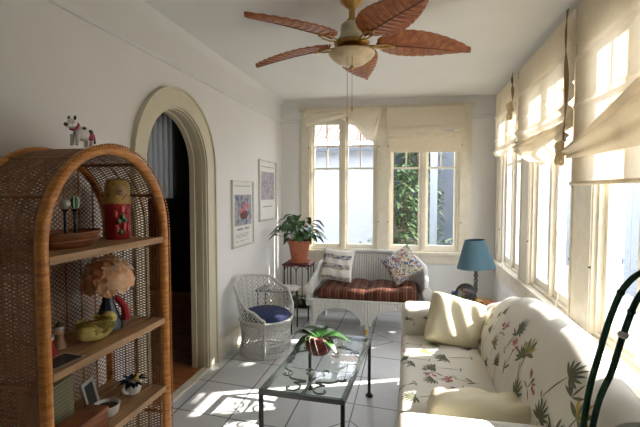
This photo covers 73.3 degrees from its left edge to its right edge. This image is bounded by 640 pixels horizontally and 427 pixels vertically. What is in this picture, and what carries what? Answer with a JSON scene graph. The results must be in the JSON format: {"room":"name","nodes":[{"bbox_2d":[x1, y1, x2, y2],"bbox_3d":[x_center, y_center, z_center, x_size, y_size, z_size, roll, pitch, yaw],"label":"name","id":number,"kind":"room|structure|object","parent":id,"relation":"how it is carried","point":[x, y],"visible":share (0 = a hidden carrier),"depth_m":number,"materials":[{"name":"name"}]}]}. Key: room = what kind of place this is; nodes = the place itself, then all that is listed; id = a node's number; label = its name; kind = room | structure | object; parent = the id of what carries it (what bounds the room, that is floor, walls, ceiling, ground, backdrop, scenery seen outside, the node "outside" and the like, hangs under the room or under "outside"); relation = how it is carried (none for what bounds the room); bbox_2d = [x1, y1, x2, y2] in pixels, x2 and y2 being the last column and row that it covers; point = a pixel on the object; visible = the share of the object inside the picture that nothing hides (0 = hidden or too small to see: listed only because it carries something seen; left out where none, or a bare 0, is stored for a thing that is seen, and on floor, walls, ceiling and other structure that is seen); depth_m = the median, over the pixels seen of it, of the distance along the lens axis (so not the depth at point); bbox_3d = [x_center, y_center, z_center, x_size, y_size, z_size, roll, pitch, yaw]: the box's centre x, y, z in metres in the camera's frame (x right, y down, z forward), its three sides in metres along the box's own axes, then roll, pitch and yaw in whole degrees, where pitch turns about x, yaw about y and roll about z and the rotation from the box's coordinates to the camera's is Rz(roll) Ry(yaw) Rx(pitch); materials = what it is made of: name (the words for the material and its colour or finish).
{"room":"sunroom","nodes":[
{"label":"sunroom","id":0,"kind":"room"},
{"bbox_2d":[0,0,281,426],"bbox_3d":[-1.186,0.035,2.372,0.130,2.530,6.750,1,3,12],"label":"wall","id":1,"kind":"structure","parent":0,"point":[56,65],"depth_m":2.23,"materials":[{"name":"paint"}]},
{"bbox_2d":[47,0,284,123],"bbox_3d":[-1.118,-1.089,2.199,0.050,0.268,6.550,1,3,12],"label":"trim","id":2,"kind":"structure","parent":1,"relation":"attached to","point":[136,23],"depth_m":2.86,"materials":[{"name":"paint"}]},
{"bbox_2d":[130,86,218,426],"bbox_3d":[-1.030,0.201,3.031,0.159,2.132,1.065,1,3,12],"label":"trim","id":3,"kind":"structure","parent":1,"relation":"attached to","point":[176,102],"depth_m":3.39,"materials":[{"name":"paint"}]},
{"bbox_2d":[152,367,209,417],"bbox_3d":[-0.987,1.259,3.075,0.058,0.014,0.745,1,3,12],"label":"trim","id":4,"kind":"structure","parent":1,"relation":"attached to","point":[201,372],"depth_m":3.14,"materials":[{"name":"beige wood"}]},
{"bbox_2d":[125,293,283,426],"bbox_3d":[-1.132,1.209,2.318,0.022,0.190,6.550,1,3,12],"label":"baseboard","id":5,"kind":"structure","parent":1,"relation":"attached to","point":[230,338],"depth_m":3.87,"materials":[{"name":"white paint"}]},
{"bbox_2d":[231,180,253,248],"bbox_3d":[-0.739,-0.002,4.139,0.022,0.625,0.530,1,3,12],"label":"framed poster","id":6,"kind":"object","parent":1,"relation":"attached to","point":[242,192],"visible":1,"depth_m":4.11,"materials":[{"name":"paper"},{"name":"silver"},{"name":"ink"}]},
{"bbox_2d":[234,195,250,226],"bbox_3d":[-0.739,-0.035,4.142,0.001,0.290,0.420,1,3,12],"label":"picture","id":7,"kind":"object","parent":6,"relation":"on","point":[242,203],"depth_m":4.12},
{"bbox_2d":[258,159,276,221],"bbox_3d":[-0.587,-0.259,4.856,0.022,0.665,0.580,1,3,12],"label":"framed poster","id":8,"kind":"object","parent":1,"relation":"attached to","point":[267,170],"visible":1,"depth_m":4.83,"materials":[{"name":"white paper"}]},
{"bbox_2d":[261,171,273,199],"bbox_3d":[-0.588,-0.311,4.853,0.001,0.310,0.440,1,3,12],"label":"picture","id":9,"kind":"object","parent":8,"relation":"attached to","point":[267,177],"depth_m":4.84},
{"bbox_2d":[148,113,190,291],"bbox_3d":[-2.452,-0.044,3.937,2.990,2.530,4.500,1,3,12],"label":"wall","id":10,"kind":"structure","parent":0,"point":[178,206],"depth_m":6.05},
{"bbox_2d":[147,113,172,197],"bbox_3d":[-2.498,-0.802,6.058,0.902,1.170,0.042,1,3,12],"label":"sheer curtain","id":11,"kind":"object","parent":10,"relation":"hanging from","point":[159,153],"visible":0.3,"depth_m":5.99,"materials":[{"name":"fabric"}]},
{"bbox_2d":[146,290,400,426],"bbox_3d":[-1.288,1.344,2.486,5.690,0.104,6.800,1,3,12],"label":"floor","id":12,"kind":"structure","parent":0,"point":[226,395],"depth_m":3.26,"materials":[{"name":"tile"}]},
{"bbox_2d":[0,143,172,426],"bbox_3d":[-1.010,0.519,1.841,0.366,1.617,0.772,1,3,12],"label":"bookcase","id":13,"kind":"object","parent":12,"relation":"on","point":[18,365],"visible":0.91,"depth_m":1.76,"materials":[{"name":"wicker"}]},
{"bbox_2d":[16,374,73,426],"bbox_3d":[-1.105,0.788,1.744,0.096,0.196,0.206,0,3,6],"label":"storage box","id":14,"kind":"object","parent":13,"relation":"on","point":[63,394],"visible":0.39,"depth_m":1.76,"materials":[{"name":"beige wicker"}]},
{"bbox_2d":[52,334,56,356],"bbox_3d":[-1.032,0.499,1.642,0.048,0.095,0.048,1,3,12],"label":"figurine","id":15,"kind":"object","parent":13,"relation":"on","point":[54,351],"visible":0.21,"depth_m":1.64,"materials":[{"name":"red paint"}]},
{"bbox_2d":[33,352,84,370],"bbox_3d":[-0.965,0.547,1.595,0.110,0.004,0.140,1,3,19],"label":"picture card","id":16,"kind":"object","parent":13,"relation":"on","point":[63,359],"visible":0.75,"depth_m":1.60,"materials":[{"name":"black paper"}]},
{"bbox_2d":[52,353,81,367],"bbox_3d":[-0.965,0.546,1.595,0.090,0.001,0.120,1,3,19],"label":"picture","id":17,"kind":"object","parent":16,"relation":"on","point":[63,359],"depth_m":1.60},
{"bbox_2d":[54,321,66,349],"bbox_3d":[-1.044,0.486,1.726,0.048,0.112,0.048,1,3,12],"label":"figurine","id":18,"kind":"object","parent":13,"relation":"on","point":[60,343],"visible":0.94,"depth_m":1.71,"materials":[{"name":"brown ceramic"}]},
{"bbox_2d":[27,228,101,249],"bbox_3d":[-1.034,0.104,1.756,0.207,0.063,0.316,1,3,12],"label":"basket","id":19,"kind":"object","parent":13,"relation":"on","point":[84,237],"visible":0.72,"depth_m":1.70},
{"bbox_2d":[59,199,70,233],"bbox_3d":[-1.028,0.032,1.736,0.060,0.186,0.060,1,3,12],"label":"glass ball","id":20,"kind":"object","parent":19,"relation":"on","point":[64,204],"visible":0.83,"depth_m":1.73,"materials":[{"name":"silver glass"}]},
{"bbox_2d":[69,196,79,232],"bbox_3d":[-1.017,0.025,1.786,0.060,0.196,0.060,1,3,12],"label":"maraca","id":21,"kind":"object","parent":19,"relation":"in","point":[75,201],"visible":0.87,"depth_m":1.78,"materials":[{"name":"green paint"}]},
{"bbox_2d":[64,116,95,147],"bbox_3d":[-0.947,-0.323,1.704,0.051,0.115,0.163,1,3,12],"label":"cow figurine","id":22,"kind":"object","parent":13,"relation":"on","point":[80,133],"visible":0.98,"depth_m":1.68,"materials":[{"name":"white ceramic"}]},
{"bbox_2d":[55,404,108,426],"bbox_3d":[-0.948,0.847,1.694,0.096,0.082,0.226,1,3,12],"label":"wooden box","id":23,"kind":"object","parent":13,"relation":"on","point":[91,415],"visible":1,"depth_m":1.72,"materials":[{"name":"brown wood"}]},
{"bbox_2d":[78,376,99,406],"bbox_3d":[-1.036,0.815,1.935,0.044,0.129,0.105,0,3,-3],"label":"photo frame","id":24,"kind":"object","parent":13,"relation":"on","point":[88,391],"visible":0.73,"depth_m":1.93,"materials":[{"name":"silver metal"}]},
{"bbox_2d":[84,381,96,403],"bbox_3d":[-1.036,0.815,1.935,0.030,0.100,0.080,0,3,-3],"label":"photo","id":25,"kind":"object","parent":24,"relation":"attached to","point":[90,391],"depth_m":1.94},
{"bbox_2d":[71,311,116,341],"bbox_3d":[-0.950,0.486,1.837,0.139,0.101,0.244,1,3,12],"label":"chick","id":26,"kind":"object","parent":13,"relation":"on","point":[99,329],"visible":1,"depth_m":1.79,"materials":[{"name":"ceramic"}]},
{"bbox_2d":[79,254,134,330],"bbox_3d":[-0.975,0.360,1.979,0.224,0.340,0.262,1,3,12],"label":"doll","id":27,"kind":"object","parent":13,"relation":"on","point":[107,275],"visible":0.98,"depth_m":1.92,"materials":[{"name":"red paint"}]},
{"bbox_2d":[94,398,119,417],"bbox_3d":[-0.931,0.854,1.875,0.110,0.050,0.109,1,3,12],"label":"bowl","id":28,"kind":"object","parent":13,"relation":"on","point":[113,403],"visible":0.52,"depth_m":1.88,"materials":[{"name":"ceramic"}]},
{"bbox_2d":[103,178,130,239],"bbox_3d":[-0.968,-0.025,2.058,0.128,0.289,0.124,1,3,12],"label":"doll","id":29,"kind":"object","parent":13,"relation":"on","point":[116,198],"visible":1,"depth_m":2.01,"materials":[{"name":"red ceramic"}]},
{"bbox_2d":[117,373,147,395],"bbox_3d":[-0.902,0.821,2.064,0.139,0.097,0.118,-3,4,-42],"label":"planter","id":30,"kind":"object","parent":13,"relation":"on","point":[132,385],"visible":1,"depth_m":2.05,"materials":[{"name":"white ceramic"}]},
{"bbox_2d":[233,273,293,360],"bbox_3d":[-0.503,0.895,3.849,0.530,0.662,0.537,0,3,3],"label":"barrel chair","id":31,"kind":"object","parent":12,"relation":"on","point":[265,317],"visible":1,"depth_m":3.73,"materials":[{"name":"white wicker"}]},
{"bbox_2d":[241,305,289,323],"bbox_3d":[-0.482,0.896,3.829,0.436,0.093,0.436,1,3,12],"label":"cushion","id":32,"kind":"object","parent":31,"relation":"on","point":[267,314],"depth_m":3.70,"materials":[{"name":"blue fabric"}]},
{"bbox_2d":[256,285,297,333],"bbox_3d":[-0.433,0.982,4.436,0.400,0.430,0.270,1,3,12],"label":"side table","id":33,"kind":"object","parent":12,"relation":"on","point":[260,290],"visible":0.27,"depth_m":4.36,"materials":[{"name":"grey metal"}]},
{"bbox_3d":[-0.369,0.765,4.392,0.280,0.006,0.210,0,3,-3],"label":"magazine","id":34,"kind":"object","parent":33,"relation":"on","visible":0},
{"bbox_2d":[272,286,301,291],"bbox_3d":[-0.351,0.758,4.377,0.280,0.006,0.210,1,3,18],"label":"magazine","id":35,"kind":"object","parent":34,"relation":"on","point":[297,287],"visible":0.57,"depth_m":4.34,"materials":[{"name":"paper"}]},
{"bbox_2d":[267,284,296,289],"bbox_3d":[-0.388,0.751,4.395,0.280,0.006,0.210,0,3,5],"label":"magazine","id":36,"kind":"object","parent":35,"relation":"on","point":[291,287],"visible":0.61,"depth_m":4.40,"materials":[{"name":"paper"}]},
{"bbox_2d":[282,260,315,321],"bbox_3d":[-0.233,0.861,4.828,0.310,0.632,0.310,1,3,12],"label":"plant stand","id":37,"kind":"object","parent":12,"relation":"on","point":[287,264],"visible":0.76,"depth_m":4.71,"materials":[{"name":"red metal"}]},
{"bbox_2d":[268,214,327,263],"bbox_3d":[-0.241,0.276,4.798,0.660,0.537,0.603,1,3,12],"label":"potted plant","id":38,"kind":"object","parent":37,"relation":"on","point":[299,246],"visible":1,"depth_m":4.72,"materials":[{"name":"green plant"}]},
{"bbox_2d":[286,302,309,308],"bbox_3d":[-0.233,1.027,4.837,0.270,0.010,0.270,1,3,12],"label":"shelf","id":39,"kind":"object","parent":37,"relation":"attached to","point":[304,306],"depth_m":4.74,"materials":[{"name":"black metal"}]},
{"bbox_2d":[289,295,307,306],"bbox_3d":[-0.226,0.992,4.841,0.309,0.139,0.317,1,3,12],"label":"fern","id":40,"kind":"object","parent":37,"relation":"on","point":[301,298],"visible":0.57,"depth_m":4.78,"materials":[{"name":"green plant"}]},
{"bbox_2d":[258,334,372,426],"bbox_3d":[0.020,1.081,2.598,0.480,0.417,0.956,1,3,15],"label":"coffee table","id":41,"kind":"object","parent":12,"relation":"on","point":[263,390],"visible":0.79,"depth_m":2.33,"materials":[{"name":"clear glass"}]},
{"bbox_2d":[287,325,349,355],"bbox_3d":[-0.016,0.795,2.707,0.424,0.142,0.257,1,3,12],"label":"potted plant","id":42,"kind":"object","parent":41,"relation":"on","point":[319,341],"visible":1,"depth_m":2.64,"materials":[{"name":"plant"}]},
{"bbox_2d":[304,249,432,335],"bbox_3d":[0.528,0.806,4.578,1.274,0.768,0.776,1,3,12],"label":"settee","id":43,"kind":"object","parent":12,"relation":"on","point":[367,264],"visible":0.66,"depth_m":4.37,"materials":[{"name":"white wicker"}]},
{"bbox_2d":[317,278,418,302],"bbox_3d":[0.514,0.796,4.510,1.010,0.119,0.638,1,3,12],"label":"seat cushion","id":44,"kind":"object","parent":43,"relation":"on","point":[383,290],"visible":0.95,"depth_m":4.28,"materials":[{"name":"fabric"}]},
{"bbox_2d":[319,248,354,282],"bbox_3d":[0.187,0.556,4.669,0.378,0.350,0.177,1,3,17],"label":"throw pillow","id":45,"kind":"object","parent":44,"relation":"on","point":[337,264],"visible":1,"depth_m":4.62,"materials":[{"name":"white fabric"}]},
{"bbox_2d":[381,244,423,285],"bbox_3d":[0.867,0.545,4.552,0.443,0.433,0.185,0,3,4],"label":"throw pillow","id":46,"kind":"object","parent":44,"relation":"on","point":[401,265],"visible":1,"depth_m":4.50,"materials":[{"name":"fabric"}]},
{"bbox_2d":[478,298,496,305],"bbox_3d":[1.422,1.018,3.928,0.410,0.410,0.408,1,3,12],"label":"table","id":47,"kind":"object","parent":12,"relation":"on","point":[486,302],"visible":0.08,"depth_m":3.94,"materials":[{"name":"brown wood"}]},
{"bbox_2d":[455,283,476,300],"bbox_3d":[1.307,0.721,3.853,0.190,0.187,0.040,0,3,6],"label":"plate","id":48,"kind":"object","parent":47,"relation":"on","point":[466,291],"visible":0.84,"depth_m":3.85,"materials":[{"name":"ceramic"}]},
{"bbox_2d":[457,239,495,302],"bbox_3d":[1.431,0.522,3.941,0.343,0.576,0.344,1,3,12],"label":"table lamp","id":49,"kind":"object","parent":47,"relation":"on","point":[475,255],"visible":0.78,"depth_m":3.84,"materials":[{"name":"blue fabric"}]},
{"bbox_2d":[394,297,639,426],"bbox_3d":[0.798,0.866,2.214,0.797,0.886,1.912,1,3,12],"label":"floral sofa","id":50,"kind":"object","parent":12,"relation":"on","point":[528,348],"visible":0.85,"depth_m":1.81,"materials":[{"name":"white fabric"}]},
{"bbox_2d":[424,291,485,348],"bbox_3d":[0.872,0.700,2.768,0.409,0.378,0.279,0,3,6],"label":"cushion","id":51,"kind":"object","parent":50,"relation":"on","point":[452,320],"visible":0.93,"depth_m":2.68,"materials":[{"name":"beige fabric"}]},
{"bbox_2d":[426,387,530,424],"bbox_3d":[0.686,0.813,1.739,0.500,0.193,0.279,1,3,15],"label":"cushion","id":52,"kind":"object","parent":50,"relation":"on","point":[463,402],"visible":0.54,"depth_m":1.66,"materials":[{"name":"beige fabric"}]},
{"bbox_2d":[580,270,639,426],"bbox_3d":[0.624,0.721,0.929,0.466,1.306,0.300,1,3,12],"label":"trellis","id":53,"kind":"object","parent":12,"relation":"on","point":[623,334],"visible":1,"depth_m":0.91,"materials":[{"name":"dark green painted metal"}]},
{"bbox_2d":[143,0,581,101],"bbox_3d":[0.126,-1.263,2.007,2.820,0.100,6.900,1,3,12],"label":"ceiling","id":54,"kind":"structure","parent":0,"point":[502,36],"depth_m":3.20,"materials":[{"name":"paint"}]},
{"bbox_2d":[244,0,470,121],"bbox_3d":[0.251,-0.877,2.511,1.299,0.718,1.365,0,3,-5],"label":"ceiling fan","id":55,"kind":"object","parent":54,"relation":"hanging from","point":[387,19],"visible":1,"depth_m":2.43,"materials":[{"name":"brown wood"}]},
{"bbox_2d":[281,95,496,299],"bbox_3d":[0.691,-0.112,5.277,3.200,2.530,0.120,0,3,9],"label":"wall","id":56,"kind":"structure","parent":0,"point":[444,278],"depth_m":5.09,"materials":[{"name":"paint"}]},
{"bbox_2d":[308,118,379,249],"bbox_3d":[0.295,-0.359,5.301,0.873,1.620,0.137,0,3,9],"label":"window","id":57,"kind":"structure","parent":56,"relation":"in","point":[343,244],"depth_m":5.30,"materials":[{"name":"paint"}]},
{"bbox_2d":[303,107,380,141],"bbox_3d":[0.256,-1.057,5.143,0.930,0.410,0.131,0,3,9],"label":"roman shade","id":58,"kind":"object","parent":57,"relation":"attached to","point":[365,119],"visible":0.99,"depth_m":5.10,"materials":[{"name":"fabric"}]},
{"bbox_2d":[298,102,475,263],"bbox_3d":[0.763,-0.349,5.165,2.095,1.885,0.055,0,3,9],"label":"trim","id":59,"kind":"structure","parent":56,"relation":"attached to","point":[383,141],"depth_m":5.14,"materials":[{"name":"beige wood"}]},
{"bbox_2d":[285,290,491,302],"bbox_3d":[0.778,1.066,5.252,2.500,0.180,0.022,0,3,9],"label":"baseboard","id":60,"kind":"structure","parent":56,"relation":"attached to","point":[299,291],"depth_m":5.40,"materials":[{"name":"wood"}]},
{"bbox_2d":[282,114,495,122],"bbox_3d":[0.783,-1.131,5.138,2.570,0.040,0.027,0,3,9],"label":"trim","id":61,"kind":"structure","parent":56,"relation":"attached to","point":[486,115],"depth_m":4.96,"materials":[{"name":"paint"}]},
{"bbox_2d":[387,130,462,252],"bbox_3d":[1.242,-0.351,5.146,0.863,1.620,0.137,0,3,9],"label":"window","id":62,"kind":"structure","parent":56,"relation":"in","point":[422,246],"depth_m":5.14,"materials":[{"name":"paint"}]},
{"bbox_2d":[387,104,464,152],"bbox_3d":[1.221,-0.984,5.003,0.880,0.540,0.103,0,3,9],"label":"roman shade","id":63,"kind":"object","parent":62,"relation":"attached to","point":[409,128],"visible":1,"depth_m":4.98,"materials":[{"name":"fabric"}]},
{"bbox_2d":[493,0,623,327],"bbox_3d":[1.433,0.063,1.826,0.120,2.530,6.750,1,3,12],"label":"wall","id":64,"kind":"structure","parent":0,"point":[501,291],"depth_m":4.15,"materials":[{"name":"paint"}]},
{"bbox_2d":[498,99,520,274],"bbox_3d":[1.895,-0.261,4.164,0.137,1.620,0.893,1,3,12],"label":"window","id":65,"kind":"structure","parent":64,"relation":"in","point":[510,254],"depth_m":4.18,"materials":[{"name":"paint"}]},
{"bbox_2d":[493,72,518,156],"bbox_3d":[1.804,-0.913,4.179,0.064,0.660,0.940,1,3,12],"label":"roman shade","id":66,"kind":"object","parent":65,"relation":"attached to","point":[505,137],"visible":0.93,"depth_m":4.15,"materials":[{"name":"fabric"}]},
{"bbox_2d":[501,154,505,268],"bbox_3d":[1.784,-0.016,4.169,0.022,1.110,0.047,2,4,34],"label":"pull cord","id":67,"kind":"object","parent":66,"relation":"hanging from","point":[502,266],"visible":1,"depth_m":4.17,"materials":[{"name":"white fabric"}]},
{"bbox_2d":[506,73,513,119],"bbox_3d":[1.644,-1.008,3.716,0.060,0.404,0.160,1,3,12],"label":"tie","id":68,"kind":"object","parent":66,"relation":"hanging from","point":[509,106],"visible":1,"depth_m":3.69,"materials":[{"name":"fabric"}]},
{"bbox_2d":[526,81,573,312],"bbox_3d":[1.654,-0.203,3.016,0.137,1.620,0.963,1,3,12],"label":"window","id":69,"kind":"structure","parent":64,"relation":"in","point":[549,288],"depth_m":3.03,"materials":[{"name":"paint"}]},
{"bbox_2d":[512,7,577,164],"bbox_3d":[1.546,-0.760,3.055,0.107,0.850,1.280,1,3,12],"label":"roman shade","id":70,"kind":"object","parent":69,"relation":"attached to","point":[540,119],"visible":0.95,"depth_m":2.88,"materials":[{"name":"fabric"}]},
{"bbox_2d":[555,165,562,308],"bbox_3d":[1.453,0.129,2.543,0.015,0.996,0.314,0,3,8],"label":"pull cord","id":71,"kind":"object","parent":70,"relation":"hanging from","point":[559,165],"visible":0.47,"depth_m":2.65,"materials":[{"name":"white fabric"}]},
{"bbox_2d":[554,8,568,165],"bbox_3d":[1.375,-0.707,2.437,0.057,0.876,0.146,1,3,12],"label":"tie","id":72,"kind":"object","parent":70,"relation":"hanging from","point":[559,146],"visible":0.95,"depth_m":2.42,"materials":[{"name":"fabric"}]},
{"bbox_2d":[493,19,639,397],"bbox_3d":[1.589,-0.197,3.002,0.060,1.950,3.660,1,3,12],"label":"trim","id":73,"kind":"structure","parent":64,"relation":"attached to","point":[584,198],"depth_m":2.52,"materials":[{"name":"beige wood"}]},
{"bbox_2d":[559,0,639,185],"bbox_3d":[1.284,-0.624,1.802,0.119,0.996,1.270,1,3,12],"label":"roman shade","id":74,"kind":"object","parent":64,"relation":"attached to","point":[605,146],"visible":1,"depth_m":2.00,"materials":[{"name":"fabric"}]},
{"bbox_2d":[588,184,639,368],"bbox_3d":[1.403,-0.142,1.813,0.137,1.620,0.943,1,3,12],"label":"window","id":75,"kind":"structure","parent":64,"relation":"in","point":[609,195],"depth_m":2.23,"materials":[{"name":"paint"}]},
{"label":"outside","id":76,"kind":"structure","parent":0,"visible":0},
{"bbox_2d":[546,225,635,337],"bbox_3d":[4.288,1.298,8.375,23.000,0.100,30.000,1,3,12],"label":"ground","id":77,"kind":"structure","parent":76,"point":[626,300],"depth_m":6.38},
{"bbox_2d":[315,125,454,245],"bbox_3d":[0.235,-0.774,9.046,5.950,3.972,2.460,1,3,12],"label":"neighbouring house","id":78,"kind":"structure","parent":77,"relation":"on","point":[360,182],"depth_m":8.12,"materials":[{"name":"grey"}]},
{"bbox_2d":[393,160,418,244],"bbox_3d":[1.302,0.236,6.916,0.855,2.173,0.882,1,3,12],"label":"climbing shrub","id":79,"kind":"object","parent":77,"relation":"on","point":[409,226],"visible":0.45,"depth_m":6.78,"materials":[{"name":"green plant"}]},
{"bbox_2d":[393,152,445,244],"bbox_3d":[1.873,-0.387,8.283,1.167,3.280,1.113,-3,4,-44],"label":"tree","id":80,"kind":"object","parent":77,"relation":"on","point":[408,153],"visible":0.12,"depth_m":8.23,"materials":[{"name":"green plant"}]},
{"bbox_2d":[429,152,437,244],"bbox_3d":[1.960,0.094,7.440,0.120,2.400,0.100,1,3,12],"label":"post","id":81,"kind":"object","parent":77,"relation":"on","point":[433,155],"visible":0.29,"depth_m":7.38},
{"bbox_2d":[436,236,452,244],"bbox_3d":[2.021,0.853,6.661,0.748,0.972,0.776,1,3,27],"label":"shrub","id":82,"kind":"object","parent":77,"relation":"on","point":[448,239],"visible":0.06,"depth_m":6.64,"materials":[{"name":"green plant"}]},
{"bbox_2d":[547,159,639,296],"bbox_3d":[5.919,-0.088,11.032,0.080,2.400,18.000,1,3,12],"label":"fence","id":83,"kind":"object","parent":77,"relation":"on","point":[632,216],"visible":0.03,"depth_m":7.01,"materials":[{"name":"white"}]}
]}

